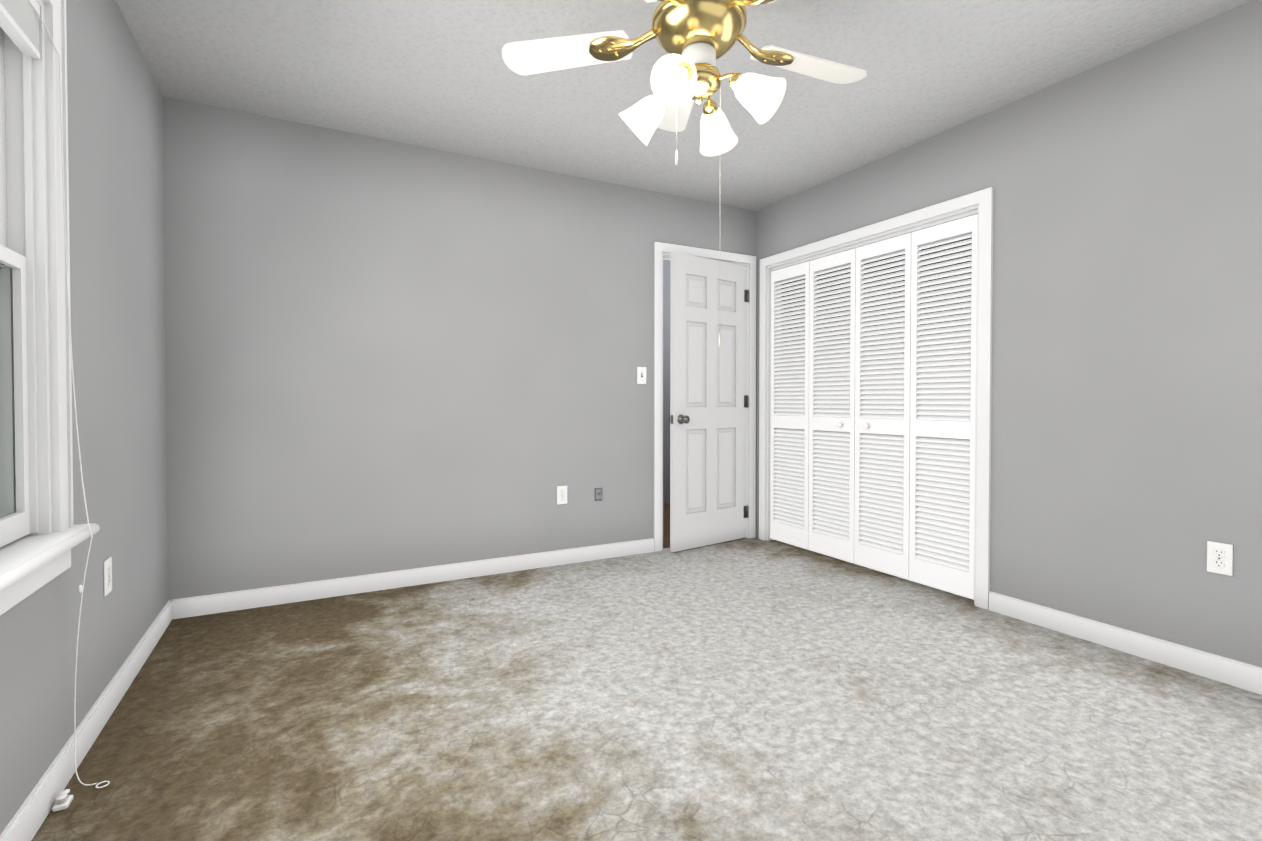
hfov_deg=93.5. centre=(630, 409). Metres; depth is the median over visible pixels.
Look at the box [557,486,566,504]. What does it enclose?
electrical outlet
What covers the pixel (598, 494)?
electrical outlet
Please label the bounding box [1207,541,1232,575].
electrical outlet
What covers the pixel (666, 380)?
wall
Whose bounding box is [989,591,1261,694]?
baseboard
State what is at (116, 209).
wall
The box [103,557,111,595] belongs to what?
electrical outlet
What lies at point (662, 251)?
door frame
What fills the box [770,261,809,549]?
bifold closet door
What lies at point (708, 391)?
door
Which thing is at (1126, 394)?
wall
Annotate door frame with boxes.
[654,242,755,551]
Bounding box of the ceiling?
[116,0,1251,210]
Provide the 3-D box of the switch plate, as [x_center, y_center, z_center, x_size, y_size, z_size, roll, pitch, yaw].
[0.076,-0.225,3.970,0.070,0.114,0.020,0,1,-28]
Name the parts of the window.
window sashes, window blind cord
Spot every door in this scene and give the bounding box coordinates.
[669,252,748,551]
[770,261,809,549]
[808,248,855,562]
[854,233,910,579]
[909,214,977,599]
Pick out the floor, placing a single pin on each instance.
(666, 525)
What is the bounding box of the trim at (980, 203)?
[759,187,993,609]
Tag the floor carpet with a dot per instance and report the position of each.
(747, 689)
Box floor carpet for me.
[31,537,1261,840]
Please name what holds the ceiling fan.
hanging from the ceiling
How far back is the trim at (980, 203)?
3.00 m
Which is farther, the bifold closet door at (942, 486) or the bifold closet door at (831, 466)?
the bifold closet door at (831, 466)
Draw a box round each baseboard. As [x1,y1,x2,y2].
[0,599,175,840]
[176,538,653,618]
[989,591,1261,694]
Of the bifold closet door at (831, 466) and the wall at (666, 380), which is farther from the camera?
the wall at (666, 380)
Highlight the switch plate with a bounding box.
[637,367,645,383]
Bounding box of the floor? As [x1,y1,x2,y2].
[663,502,669,547]
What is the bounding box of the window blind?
[0,0,39,58]
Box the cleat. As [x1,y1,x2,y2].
[52,789,72,811]
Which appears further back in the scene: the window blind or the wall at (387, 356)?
the wall at (387, 356)
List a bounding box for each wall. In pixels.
[0,0,168,834]
[163,96,755,600]
[663,260,669,503]
[756,0,1261,666]
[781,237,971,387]
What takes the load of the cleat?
on the floor carpet
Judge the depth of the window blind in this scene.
1.43 m
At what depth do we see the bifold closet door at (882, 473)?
3.49 m
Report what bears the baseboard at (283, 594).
attached to the wall at (387, 356)
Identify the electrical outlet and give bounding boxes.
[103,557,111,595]
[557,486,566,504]
[595,488,601,500]
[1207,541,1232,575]
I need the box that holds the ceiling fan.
[502,0,866,348]
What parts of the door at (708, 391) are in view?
knob, door hinges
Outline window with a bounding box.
[0,0,109,788]
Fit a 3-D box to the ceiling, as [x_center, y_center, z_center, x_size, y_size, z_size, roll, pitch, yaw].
[0.632,-1.470,1.929,4.400,0.060,4.350,0,1,-28]
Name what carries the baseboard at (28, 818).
attached to the wall at (116, 209)

